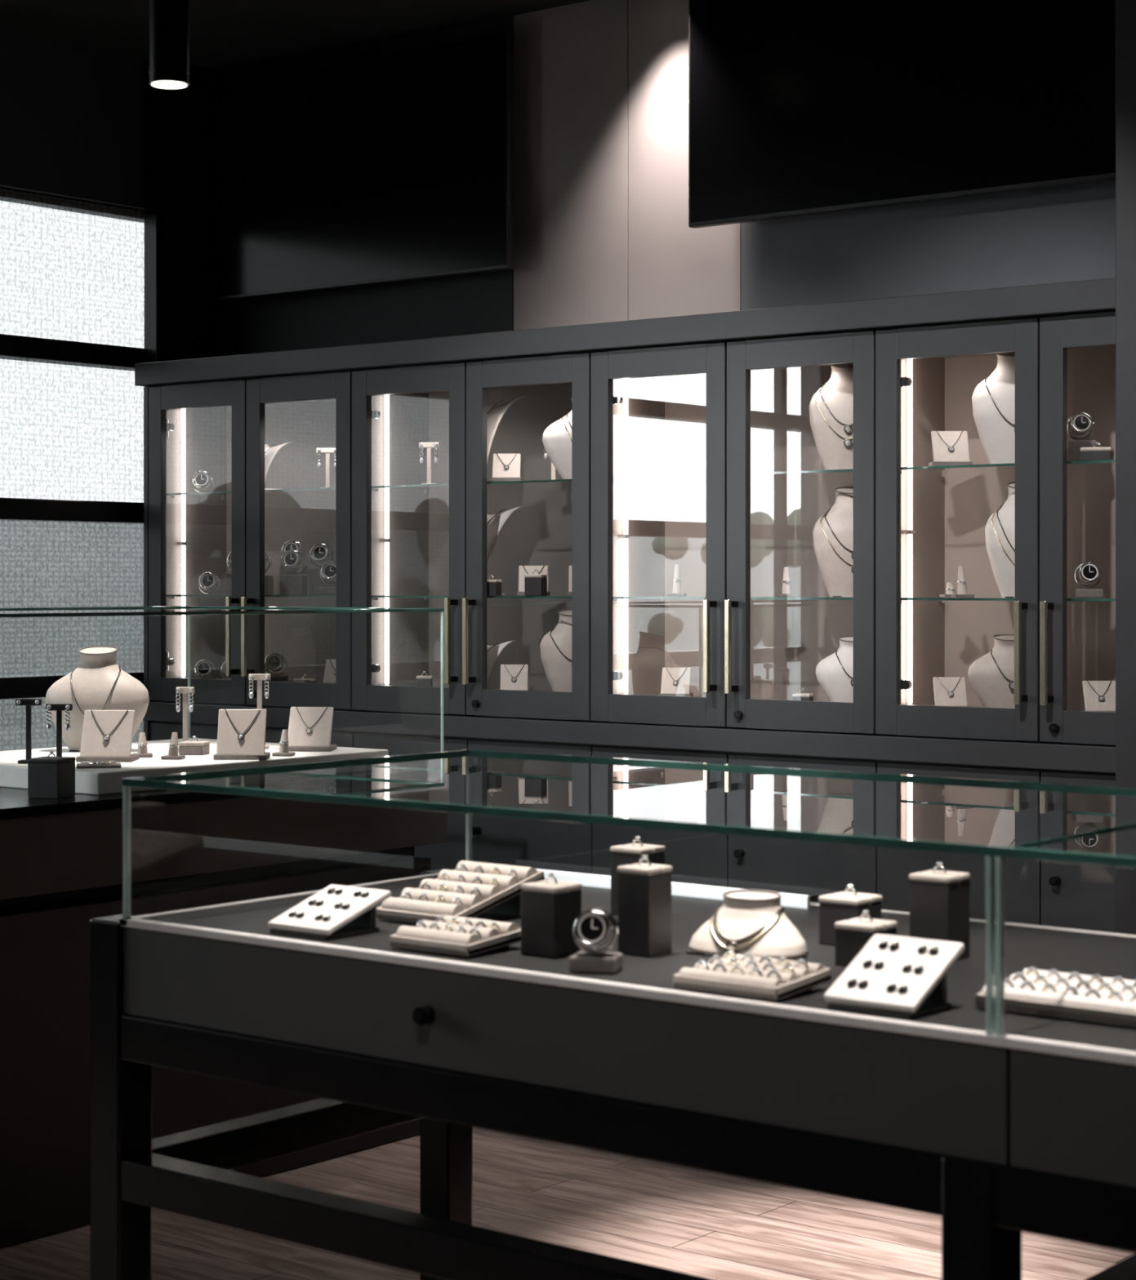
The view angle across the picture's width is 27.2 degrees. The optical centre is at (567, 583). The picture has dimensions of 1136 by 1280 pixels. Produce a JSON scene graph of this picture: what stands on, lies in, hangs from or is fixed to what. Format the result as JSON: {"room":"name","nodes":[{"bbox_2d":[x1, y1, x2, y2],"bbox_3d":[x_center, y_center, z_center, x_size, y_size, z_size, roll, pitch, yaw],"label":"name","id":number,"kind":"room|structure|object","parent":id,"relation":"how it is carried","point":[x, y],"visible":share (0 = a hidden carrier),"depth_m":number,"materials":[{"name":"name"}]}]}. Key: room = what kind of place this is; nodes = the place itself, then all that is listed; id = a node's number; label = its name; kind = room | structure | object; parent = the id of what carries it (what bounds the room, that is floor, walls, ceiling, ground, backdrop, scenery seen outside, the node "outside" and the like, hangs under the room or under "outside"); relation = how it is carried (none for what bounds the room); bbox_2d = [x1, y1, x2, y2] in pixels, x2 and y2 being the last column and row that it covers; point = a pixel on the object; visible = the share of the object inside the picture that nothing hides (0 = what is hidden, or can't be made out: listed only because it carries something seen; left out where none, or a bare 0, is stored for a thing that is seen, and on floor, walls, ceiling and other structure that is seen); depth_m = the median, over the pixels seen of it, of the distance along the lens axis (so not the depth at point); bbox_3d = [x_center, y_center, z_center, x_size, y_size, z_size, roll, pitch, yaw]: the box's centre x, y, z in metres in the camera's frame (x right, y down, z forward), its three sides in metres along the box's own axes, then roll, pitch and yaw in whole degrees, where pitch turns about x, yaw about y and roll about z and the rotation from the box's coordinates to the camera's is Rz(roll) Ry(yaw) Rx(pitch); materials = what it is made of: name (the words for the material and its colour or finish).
{"room":"shop","nodes":[
{"label":"shop","id":0,"kind":"room"},
{"bbox_2d":[0,28,143,209],"bbox_3d":[-3.439,-0.150,5.185,0.150,3.100,7.000,0,0,39],"label":"wall","id":1,"kind":"structure","parent":0,"point":[72,116],"depth_m":7.41,"materials":[{"name":"paint"}]},
{"bbox_2d":[0,188,143,751],"bbox_3d":[-1.897,-0.085,6.993,0.003,2.250,1.930,0,0,39],"label":"window","id":2,"kind":"structure","parent":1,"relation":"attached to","point":[71,270],"depth_m":7.39,"materials":[{"name":"white glass"}]},
{"bbox_2d":[0,186,143,699],"bbox_3d":[-1.925,-0.085,7.015,0.108,2.270,1.950,0,0,39],"label":"frame","id":3,"kind":"object","parent":1,"relation":"attached to","point":[11,345],"visible":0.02,"depth_m":7.35,"materials":[{"name":"black metal"}]},
{"bbox_2d":[143,58,223,387],"bbox_3d":[-1.257,-0.149,7.707,0.064,3.097,0.295,0,0,39],"label":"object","id":4,"kind":"structure","parent":1,"relation":"attached to","point":[184,317],"depth_m":7.65,"materials":[{"name":"black paint"}]},
{"bbox_2d":[0,0,589,72],"bbox_3d":[-0.066,-1.750,2.518,8.750,0.100,7.350,0,0,39],"label":"ceiling","id":5,"kind":"structure","parent":0,"point":[224,36],"depth_m":7.12,"materials":[{"name":"black paint"}]},
{"bbox_2d":[149,0,188,88],"bbox_3d":[-0.679,-1.274,4.001,0.090,0.850,0.090,0,0,39],"label":"pendant spotlight","id":6,"kind":"object","parent":5,"relation":"hanging from","point":[168,19],"visible":1,"depth_m":3.97,"materials":[{"name":"black metal"}]},
{"bbox_2d":[0,1126,1135,1279],"bbox_3d":[-0.066,1.450,2.518,8.750,0.100,7.350,0,0,39],"label":"floor","id":7,"kind":"structure","parent":0,"point":[710,1225],"depth_m":5.09,"materials":[{"name":"brown wood"}]},
{"bbox_2d":[0,605,447,1248],"bbox_3d":[-1.503,0.731,5.292,0.990,1.336,2.615,0,0,39],"label":"display counter","id":8,"kind":"object","parent":7,"relation":"on","point":[61,859],"visible":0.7,"depth_m":5.15,"materials":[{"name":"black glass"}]},
{"bbox_2d":[27,751,75,799],"bbox_3d":[-1.136,0.419,5.174,0.077,0.100,0.077,0,0,19],"label":"display stand","id":9,"kind":"object","parent":8,"relation":"on","point":[48,777],"visible":1,"depth_m":5.14,"materials":[{"name":"black fabric"}]},
{"bbox_2d":[0,729,387,795],"bbox_3d":[-1.032,0.413,5.808,0.730,0.113,0.940,0,0,39],"label":"display riser","id":10,"kind":"object","parent":8,"relation":"on","point":[95,781],"depth_m":5.59,"materials":[{"name":"white"}]},
{"bbox_2d":[15,698,41,763],"bbox_3d":[-1.261,0.344,5.498,0.060,0.150,0.036,0,0,1],"label":"stand","id":11,"kind":"object","parent":10,"relation":"on","point":[28,703],"visible":0.8,"depth_m":5.50,"materials":[{"name":"black metal"}]},
{"bbox_2d":[45,703,72,756],"bbox_3d":[-1.183,0.349,5.468,0.060,0.140,0.036,0,0,1],"label":"stand","id":12,"kind":"object","parent":10,"relation":"on","point":[59,708],"visible":0.93,"depth_m":5.46,"materials":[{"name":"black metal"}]},
{"bbox_2d":[44,645,149,751],"bbox_3d":[-1.183,0.288,5.906,0.260,0.262,0.144,0,0,1],"label":"bust","id":13,"kind":"object","parent":10,"relation":"on","point":[98,682],"visible":0.73,"depth_m":5.87,"materials":[{"name":"grey fabric"}]},
{"bbox_2d":[75,760,120,768],"bbox_3d":[-1.074,0.412,5.383,0.100,0.015,0.086,0,0,-11],"label":"display stand","id":14,"kind":"object","parent":10,"relation":"on","point":[110,764],"visible":1,"depth_m":5.35,"materials":[{"name":"grey fabric"}]},
{"bbox_2d":[75,710,139,761],"bbox_3d":[-1.091,0.360,5.575,0.132,0.119,0.092,0,0,1],"label":"display card","id":15,"kind":"object","parent":10,"relation":"on","point":[107,735],"visible":1,"depth_m":5.56,"materials":[{"name":"grey fabric"}]},
{"bbox_2d":[175,686,194,751],"bbox_3d":[-0.961,0.340,5.905,0.045,0.160,0.036,0,0,1],"label":"stand","id":16,"kind":"object","parent":10,"relation":"on","point":[184,690],"visible":0.93,"depth_m":5.90,"materials":[{"name":"beige fabric"}]},
{"bbox_2d":[178,735,209,755],"bbox_3d":[-0.919,0.397,5.782,0.062,0.045,0.062,0,0,9],"label":"display stand","id":17,"kind":"object","parent":10,"relation":"on","point":[190,747],"visible":1,"depth_m":5.75,"materials":[{"name":"grey fabric"}]},
{"bbox_2d":[213,709,270,759],"bbox_3d":[-0.782,0.360,5.641,0.126,0.118,0.089,0,0,-1],"label":"display card","id":18,"kind":"object","parent":10,"relation":"on","point":[241,733],"visible":1,"depth_m":5.63,"materials":[{"name":"grey fabric"}]},
{"bbox_2d":[248,673,270,748],"bbox_3d":[-0.785,0.325,5.982,0.055,0.190,0.036,0,0,1],"label":"stand","id":19,"kind":"object","parent":10,"relation":"on","point":[259,677],"visible":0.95,"depth_m":5.98,"materials":[{"name":"beige fabric"}]},
{"bbox_2d":[287,706,336,751],"bbox_3d":[-0.648,0.365,5.918,0.121,0.109,0.085,0,0,4],"label":"display card","id":20,"kind":"object","parent":10,"relation":"on","point":[309,728],"visible":0.93,"depth_m":5.91,"materials":[{"name":"grey fabric"}]},
{"bbox_2d":[89,749,1135,1279],"bbox_3d":[0.700,0.842,2.837,2.984,1.116,0.803,0,0,39],"label":"jewelry showcase","id":21,"kind":"object","parent":7,"relation":"on","point":[998,1125],"visible":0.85,"depth_m":3.02,"materials":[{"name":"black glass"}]},
{"bbox_2d":[267,884,391,941],"bbox_3d":[-0.335,0.462,3.310,0.118,0.057,0.130,0,0,39],"label":"display panel","id":22,"kind":"object","parent":21,"relation":"on","point":[334,912],"visible":1,"depth_m":3.29,"materials":[{"name":"white fabric"}]},
{"bbox_2d":[389,915,520,956],"bbox_3d":[-0.148,0.471,3.160,0.140,0.038,0.121,0,0,39],"label":"tray","id":23,"kind":"object","parent":21,"relation":"on","point":[461,936],"visible":0.96,"depth_m":3.13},
{"bbox_2d":[375,860,544,923],"bbox_3d":[-0.157,0.455,3.453,0.150,0.071,0.208,0,0,39],"label":"tray","id":24,"kind":"object","parent":21,"relation":"on","point":[471,890],"visible":0.98,"depth_m":3.43,"materials":[{"name":"grey fabric"}]},
{"bbox_2d":[520,872,582,958],"bbox_3d":[-0.022,0.437,3.117,0.060,0.107,0.060,0,0,39],"label":"display stand","id":25,"kind":"object","parent":21,"relation":"on","point":[550,909],"depth_m":3.10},
{"bbox_2d":[568,907,622,973],"bbox_3d":[0.035,0.451,2.979,0.060,0.080,0.055,0,0,14],"label":"wristwatch","id":26,"kind":"object","parent":21,"relation":"on","point":[592,927],"visible":1,"depth_m":2.96,"materials":[{"name":"silver metal"}]},
{"bbox_2d":[609,835,665,915],"bbox_3d":[0.103,0.433,3.490,0.060,0.115,0.060,0,0,39],"label":"display stand","id":27,"kind":"object","parent":21,"relation":"on","point":[632,853],"visible":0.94,"depth_m":3.48,"materials":[{"name":"black fabric"}]},
{"bbox_2d":[617,854,671,957],"bbox_3d":[0.102,0.425,3.120,0.054,0.130,0.054,0,0,39],"label":"display stand","id":28,"kind":"object","parent":21,"relation":"on","point":[644,890],"visible":0.98,"depth_m":3.10,"materials":[{"name":"black fabric"}]},
{"bbox_2d":[685,888,808,960],"bbox_3d":[0.236,0.455,3.111,0.164,0.089,0.103,0,0,31],"label":"bust","id":29,"kind":"object","parent":21,"relation":"on","point":[755,922],"visible":0.89,"depth_m":3.09,"materials":[{"name":"grey fabric"}]},
{"bbox_2d":[672,950,831,1001],"bbox_3d":[0.222,0.471,2.838,0.150,0.039,0.121,0,0,39],"label":"tray","id":30,"kind":"object","parent":21,"relation":"on","point":[746,975],"visible":1,"depth_m":2.81,"materials":[{"name":"grey fabric"}]},
{"bbox_2d":[818,884,881,946],"bbox_3d":[0.385,0.451,3.201,0.064,0.080,0.064,0,0,39],"label":"display stand","id":31,"kind":"object","parent":21,"relation":"on","point":[833,908],"visible":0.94,"depth_m":3.19,"materials":[{"name":"black fabric"}]},
{"bbox_2d":[834,910,897,966],"bbox_3d":[0.383,0.456,3.023,0.060,0.070,0.060,0,0,39],"label":"display stand","id":32,"kind":"object","parent":21,"relation":"on","point":[851,935],"visible":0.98,"depth_m":3.01,"materials":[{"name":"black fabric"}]},
{"bbox_2d":[823,933,964,1020],"bbox_3d":[0.378,0.454,2.721,0.120,0.073,0.118,0,0,39],"label":"display panel","id":33,"kind":"object","parent":21,"relation":"on","point":[891,976],"visible":1,"depth_m":2.71,"materials":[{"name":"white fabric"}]},
{"bbox_2d":[908,862,969,959],"bbox_3d":[0.487,0.428,3.081,0.060,0.125,0.060,0,0,39],"label":"display stand","id":34,"kind":"object","parent":21,"relation":"on","point":[939,900],"visible":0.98,"depth_m":3.06,"materials":[{"name":"black fabric"}]},
{"bbox_2d":[974,966,1135,1027],"bbox_3d":[0.591,0.471,2.691,0.210,0.040,0.131,0,0,39],"label":"tray","id":35,"kind":"object","parent":21,"relation":"on","point":[1094,998],"visible":1,"depth_m":2.66,"materials":[{"name":"grey fabric"}]},
{"bbox_2d":[134,277,1115,933],"bbox_3d":[0.141,0.347,6.534,3.630,2.105,0.390,0,0,39],"label":"display cabinet","id":36,"kind":"object","parent":7,"relation":"on","point":[732,392],"visible":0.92,"depth_m":6.41,"materials":[{"name":"grey paint"}]},
{"bbox_2d":[191,471,213,492],"bbox_3d":[-1.172,-0.326,7.541,0.071,0.071,0.061,0,0,1],"label":"wristwatch","id":37,"kind":"object","parent":36,"relation":"on","point":[201,479],"visible":0.99,"depth_m":7.52,"materials":[{"name":"silver metal"}]},
{"bbox_2d":[193,659,216,679],"bbox_3d":[-1.164,0.279,7.535,0.071,0.071,0.061,0,0,1],"label":"wristwatch","id":38,"kind":"object","parent":36,"relation":"in","point":[203,668],"visible":0.96,"depth_m":7.51,"materials":[{"name":"silver metal"}]},
{"bbox_2d":[198,572,220,594],"bbox_3d":[-1.149,-0.001,7.522,0.071,0.071,0.061,0,0,1],"label":"wristwatch","id":39,"kind":"object","parent":36,"relation":"in","point":[207,580],"visible":1,"depth_m":7.50,"materials":[{"name":"silver metal"}]},
{"bbox_2d":[220,659,231,679],"bbox_3d":[-1.077,0.279,7.516,0.071,0.071,0.061,0,0,1],"label":"wristwatch","id":40,"kind":"object","parent":36,"relation":"in","point":[223,667],"visible":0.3,"depth_m":7.49,"materials":[{"name":"silver metal"}]},
{"bbox_2d":[225,551,231,594],"bbox_3d":[-1.053,-0.037,7.500,0.072,0.143,0.066,0,0,1],"label":"wristwatch","id":41,"kind":"object","parent":36,"relation":"in","point":[228,575],"visible":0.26,"depth_m":7.47,"materials":[{"name":"grey metal"}]},
{"bbox_2d":[264,551,273,595],"bbox_3d":[-0.968,-0.036,7.367,0.078,0.141,0.069,0,0,9],"label":"wristwatch","id":42,"kind":"object","parent":36,"relation":"in","point":[268,579],"visible":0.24,"depth_m":7.35,"materials":[{"name":"silver metal"}]},
{"bbox_2d":[264,652,288,681],"bbox_3d":[-0.917,0.265,7.365,0.075,0.099,0.069,0,0,1],"label":"wristwatch","id":43,"kind":"object","parent":36,"relation":"in","point":[273,661],"visible":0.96,"depth_m":7.34,"materials":[{"name":"grey metal"}]},
{"bbox_2d":[264,442,289,489],"bbox_3d":[-0.926,-0.366,7.369,0.110,0.151,0.140,0,0,-41],"label":"stand","id":44,"kind":"object","parent":36,"relation":"on","point":[270,452],"visible":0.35,"depth_m":7.33,"materials":[{"name":"beige fabric"}]},
{"bbox_2d":[279,549,306,595],"bbox_3d":[-0.851,-0.036,7.273,0.078,0.141,0.069,0,0,9],"label":"wristwatch","id":45,"kind":"object","parent":36,"relation":"in","point":[292,584],"visible":1,"depth_m":7.25,"materials":[{"name":"grey metal"}]},
{"bbox_2d":[279,539,306,574],"bbox_3d":[-0.863,-0.052,7.386,0.078,0.172,0.069,0,0,9],"label":"wristwatch","id":46,"kind":"object","parent":36,"relation":"in","point":[290,544],"visible":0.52,"depth_m":7.36,"materials":[{"name":"grey metal"}]},
{"bbox_2d":[293,674,315,682],"bbox_3d":[-0.811,0.297,7.245,0.052,0.035,0.052,0,0,39],"label":"display stand","id":47,"kind":"object","parent":36,"relation":"in","point":[301,680],"visible":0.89,"depth_m":7.23,"materials":[{"name":"fabric"}]},
{"bbox_2d":[307,542,335,595],"bbox_3d":[-0.759,-0.045,7.251,0.078,0.160,0.069,0,0,9],"label":"wristwatch","id":48,"kind":"object","parent":36,"relation":"in","point":[320,553],"visible":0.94,"depth_m":7.23,"materials":[{"name":"silver metal"}]},
{"bbox_2d":[315,448,335,488],"bbox_3d":[-0.744,-0.355,7.281,0.070,0.130,0.036,0,0,1],"label":"stand","id":49,"kind":"object","parent":36,"relation":"on","point":[327,451],"visible":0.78,"depth_m":7.28,"materials":[{"name":"beige fabric"}]},
{"bbox_2d":[318,560,335,595],"bbox_3d":[-0.718,-0.017,7.167,0.078,0.104,0.069,0,0,9],"label":"wristwatch","id":50,"kind":"object","parent":36,"relation":"in","point":[327,571],"visible":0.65,"depth_m":7.14,"materials":[{"name":"silver metal"}]},
{"bbox_2d":[321,658,335,683],"bbox_3d":[-0.706,0.273,7.205,0.088,0.084,0.062,0,0,9],"label":"display card","id":51,"kind":"object","parent":36,"relation":"on","point":[330,668],"visible":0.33,"depth_m":7.20,"materials":[{"name":"grey fabric"}]},
{"bbox_2d":[416,671,432,687],"bbox_3d":[-0.425,0.287,6.975,0.047,0.055,0.047,0,0,1],"label":"display stand","id":52,"kind":"object","parent":36,"relation":"in","point":[421,681],"visible":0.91,"depth_m":6.95,"materials":[{"name":"fabric"}]},
{"bbox_2d":[418,442,439,484],"bbox_3d":[-0.413,-0.355,6.990,0.060,0.130,0.036,0,0,1],"label":"stand","id":53,"kind":"object","parent":36,"relation":"on","point":[428,446],"visible":0.94,"depth_m":6.99,"materials":[{"name":"beige fabric"}]},
{"bbox_2d":[486,574,502,595],"bbox_3d":[-0.218,0.004,6.706,0.047,0.060,0.047,0,0,19],"label":"display stand","id":54,"kind":"object","parent":36,"relation":"on","point":[493,586],"visible":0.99,"depth_m":6.68,"materials":[{"name":"black fabric"}]},
{"bbox_2d":[486,640,515,689],"bbox_3d":[-0.223,0.239,6.806,0.140,0.151,0.110,0,0,34],"label":"stand","id":55,"kind":"object","parent":36,"relation":"on","point":[493,652],"visible":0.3,"depth_m":6.76,"materials":[{"name":"beige fabric"}]},
{"bbox_2d":[486,396,524,481],"bbox_3d":[-0.233,-0.416,6.810,0.180,0.251,0.124,0,0,34],"label":"stand","id":56,"kind":"object","parent":36,"relation":"on","point":[495,413],"visible":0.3,"depth_m":6.77,"materials":[{"name":"beige fabric"}]},
{"bbox_2d":[486,505,524,595],"bbox_3d":[-0.232,-0.096,6.812,0.180,0.261,0.128,0,0,34],"label":"stand","id":57,"kind":"object","parent":36,"relation":"on","point":[495,522],"visible":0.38,"depth_m":6.77,"materials":[{"name":"beige fabric"}]},
{"bbox_2d":[490,453,522,481],"bbox_3d":[-0.175,-0.332,6.716,0.088,0.084,0.062,0,0,1],"label":"display card","id":58,"kind":"object","parent":36,"relation":"on","point":[505,467],"visible":0.98,"depth_m":6.71,"materials":[{"name":"white fabric"}]},
{"bbox_2d":[498,663,529,690],"bbox_3d":[-0.154,0.272,6.711,0.088,0.085,0.062,0,0,1],"label":"display card","id":59,"kind":"object","parent":36,"relation":"on","point":[512,677],"visible":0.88,"depth_m":6.71,"materials":[{"name":"grey fabric"}]},
{"bbox_2d":[516,564,549,595],"bbox_3d":[-0.099,-0.009,6.732,0.094,0.088,0.066,0,0,1],"label":"display card","id":60,"kind":"object","parent":36,"relation":"on","point":[522,570],"visible":0.41,"depth_m":6.74,"materials":[{"name":"white fabric"}]},
{"bbox_2d":[524,568,546,595],"bbox_3d":[-0.090,-0.003,6.617,0.052,0.075,0.052,0,0,19],"label":"display stand","id":61,"kind":"object","parent":36,"relation":"in","point":[535,584],"visible":1,"depth_m":6.60,"materials":[{"name":"black fabric"}]},
{"bbox_2d":[543,447,555,479],"bbox_3d":[-0.042,-0.355,6.758,0.060,0.130,0.036,0,0,1],"label":"stand","id":62,"kind":"object","parent":36,"relation":"on","point":[545,455],"visible":0.07,"depth_m":6.75,"materials":[{"name":"beige fabric"}]},
{"bbox_2d":[539,608,571,692],"bbox_3d":[0.016,0.194,6.652,0.190,0.242,0.101,0,0,-6],"label":"bust","id":63,"kind":"object","parent":36,"relation":"on","point":[555,646],"visible":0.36,"depth_m":6.62,"materials":[{"name":"grey fabric"}]},
{"bbox_2d":[542,398,571,479],"bbox_3d":[0.057,-0.411,6.624,0.260,0.242,0.135,0,0,1],"label":"bust","id":64,"kind":"object","parent":36,"relation":"on","point":[557,437],"visible":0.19,"depth_m":6.59,"materials":[{"name":"grey fabric"}]},
{"bbox_2d":[566,565,571,595],"bbox_3d":[0.045,-0.009,6.655,0.094,0.088,0.066,0,0,1],"label":"display card","id":65,"kind":"object","parent":36,"relation":"on","point":[569,593],"visible":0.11,"depth_m":6.64,"materials":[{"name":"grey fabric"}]},
{"bbox_2d":[658,666,693,696],"bbox_3d":[0.298,0.273,6.491,0.088,0.084,0.062,0,0,9],"label":"display card","id":66,"kind":"object","parent":36,"relation":"on","point":[675,682],"visible":0.95,"depth_m":6.48,"materials":[{"name":"grey fabric"}]},
{"bbox_2d":[666,564,685,596],"bbox_3d":[0.298,-0.009,6.422,0.048,0.088,0.040,0,0,9],"label":"display","id":67,"kind":"object","parent":36,"relation":"in","point":[677,580],"visible":1,"depth_m":6.42,"materials":[{"name":"grey fabric"}]},
{"bbox_2d":[776,567,795,596],"bbox_3d":[0.574,-0.004,6.175,0.048,0.078,0.040,0,0,1],"label":"display","id":68,"kind":"object","parent":36,"relation":"in","point":[786,592],"visible":0.99,"depth_m":6.17,"materials":[{"name":"grey fabric"}]},
{"bbox_2d":[791,688,813,701],"bbox_3d":[0.607,0.292,6.072,0.047,0.045,0.047,0,0,19],"label":"display stand","id":69,"kind":"object","parent":36,"relation":"in","point":[805,696],"visible":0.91,"depth_m":6.05,"materials":[{"name":"silver metal"}]},
{"bbox_2d":[808,363,853,470],"bbox_3d":[0.722,-0.435,6.071,0.199,0.288,0.119,0,0,6],"label":"bust","id":70,"kind":"object","parent":36,"relation":"on","point":[830,407],"visible":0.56,"depth_m":6.04,"materials":[{"name":"grey fabric"}]},
{"bbox_2d":[812,486,853,596],"bbox_3d":[0.737,-0.110,6.073,0.209,0.288,0.119,0,0,1],"label":"bust","id":71,"kind":"object","parent":36,"relation":"on","point":[833,532],"visible":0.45,"depth_m":6.04,"materials":[{"name":"grey fabric"}]},
{"bbox_2d":[815,635,853,702],"bbox_3d":[0.735,0.225,6.064,0.192,0.180,0.102,0,0,1],"label":"bust","id":72,"kind":"object","parent":36,"relation":"on","point":[834,673],"visible":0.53,"depth_m":6.04,"materials":[{"name":"grey fabric"}]},
{"bbox_2d":[938,582,955,597],"bbox_3d":[0.957,0.015,5.869,0.048,0.038,0.040,0,0,-11],"label":"display","id":73,"kind":"object","parent":36,"relation":"in","point":[949,588],"visible":0.91,"depth_m":5.86,"materials":[{"name":"grey fabric"}]},
{"bbox_2d":[928,430,972,466],"bbox_3d":[0.952,-0.337,5.853,0.099,0.092,0.069,0,0,1],"label":"display card","id":74,"kind":"object","parent":36,"relation":"on","point":[948,447],"visible":0.97,"depth_m":5.84,"materials":[{"name":"grey fabric"}]},
{"bbox_2d":[932,676,968,706],"bbox_3d":[0.947,0.273,5.830,0.088,0.084,0.062,0,0,1],"label":"display card","id":75,"kind":"object","parent":36,"relation":"on","point":[948,691],"visible":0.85,"depth_m":5.83,"materials":[{"name":"grey fabric"}]},
{"bbox_2d":[950,565,973,597],"bbox_3d":[0.972,-0.004,5.792,0.048,0.078,0.040,0,0,-11],"label":"display","id":76,"kind":"object","parent":36,"relation":"in","point":[962,587],"visible":1,"depth_m":5.79,"materials":[{"name":"grey fabric"}]},
{"bbox_2d":[967,634,1014,708],"bbox_3d":[1.086,0.220,5.782,0.203,0.190,0.107,0,0,1],"label":"bust","id":77,"kind":"object","parent":36,"relation":"on","point":[990,676],"visible":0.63,"depth_m":5.75,"materials":[{"name":"grey fabric"}]},
{"bbox_2d":[971,351,1014,464],"bbox_3d":[1.103,-0.435,5.780,0.218,0.288,0.116,0,0,6],"label":"bust","id":78,"kind":"object","parent":36,"relation":"on","point":[993,399],"visible":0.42,"depth_m":5.75,"materials":[{"name":"grey fabric"}]},
{"bbox_2d":[984,481,1014,597],"bbox_3d":[1.125,-0.110,5.776,0.199,0.288,0.116,0,0,6],"label":"bust","id":79,"kind":"object","parent":36,"relation":"on","point":[999,529],"visible":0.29,"depth_m":5.75,"materials":[{"name":"grey fabric"}]},
{"bbox_2d":[1066,412,1095,461],"bbox_3d":[1.244,-0.353,5.713,0.069,0.126,0.063,0,0,1],"label":"wristwatch","id":80,"kind":"object","parent":36,"relation":"on","point":[1081,423],"visible":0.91,"depth_m":5.69,"materials":[{"name":"silver metal"}]},
{"bbox_2d":[1071,561,1102,598],"bbox_3d":[1.241,-0.009,5.613,0.066,0.088,0.061,0,0,1],"label":"wristwatch","id":81,"kind":"object","parent":36,"relation":"in","point":[1089,572],"visible":1,"depth_m":5.59,"materials":[{"name":"silver metal"}]},
{"bbox_2d":[1080,441,1113,460],"bbox_3d":[1.253,-0.313,5.567,0.072,0.045,0.072,0,0,19],"label":"display stand","id":82,"kind":"object","parent":36,"relation":"on","point":[1092,453],"visible":0.97,"depth_m":5.54,"materials":[{"name":"black fabric"}]},
{"bbox_2d":[1079,680,1115,712],"bbox_3d":[1.270,0.273,5.610,0.088,0.084,0.062,0,0,1],"label":"display card","id":83,"kind":"object","parent":36,"relation":"on","point":[1098,695],"visible":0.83,"depth_m":5.61,"materials":[{"name":"grey fabric"}]},
{"bbox_2d":[223,0,1115,355],"bbox_3d":[2.148,-0.150,5.285,8.750,3.100,0.162,0,0,39],"label":"wall","id":84,"kind":"structure","parent":0,"point":[602,233],"depth_m":6.76,"materials":[{"name":"paint"}]},
{"bbox_2d":[216,29,514,301],"bbox_3d":[-0.630,-1.278,7.335,1.250,0.705,0.110,0,0,39],"label":"television","id":85,"kind":"object","parent":84,"relation":"attached to","point":[396,166],"visible":1,"depth_m":7.25,"materials":[{"name":"plastic"}]},
{"bbox_2d":[688,0,1115,228],"bbox_3d":[0.951,-1.333,6.070,1.500,0.695,0.110,0,0,39],"label":"television","id":86,"kind":"object","parent":84,"relation":"attached to","point":[797,108],"visible":1,"depth_m":6.09,"materials":[{"name":"plastic"}]},
{"bbox_2d":[1115,0,1135,934],"bbox_3d":[1.399,-0.149,5.225,0.345,3.097,0.108,0,0,39],"label":"column","id":87,"kind":"structure","parent":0,"point":[1125,10],"depth_m":5.27,"materials":[{"name":"paint"}]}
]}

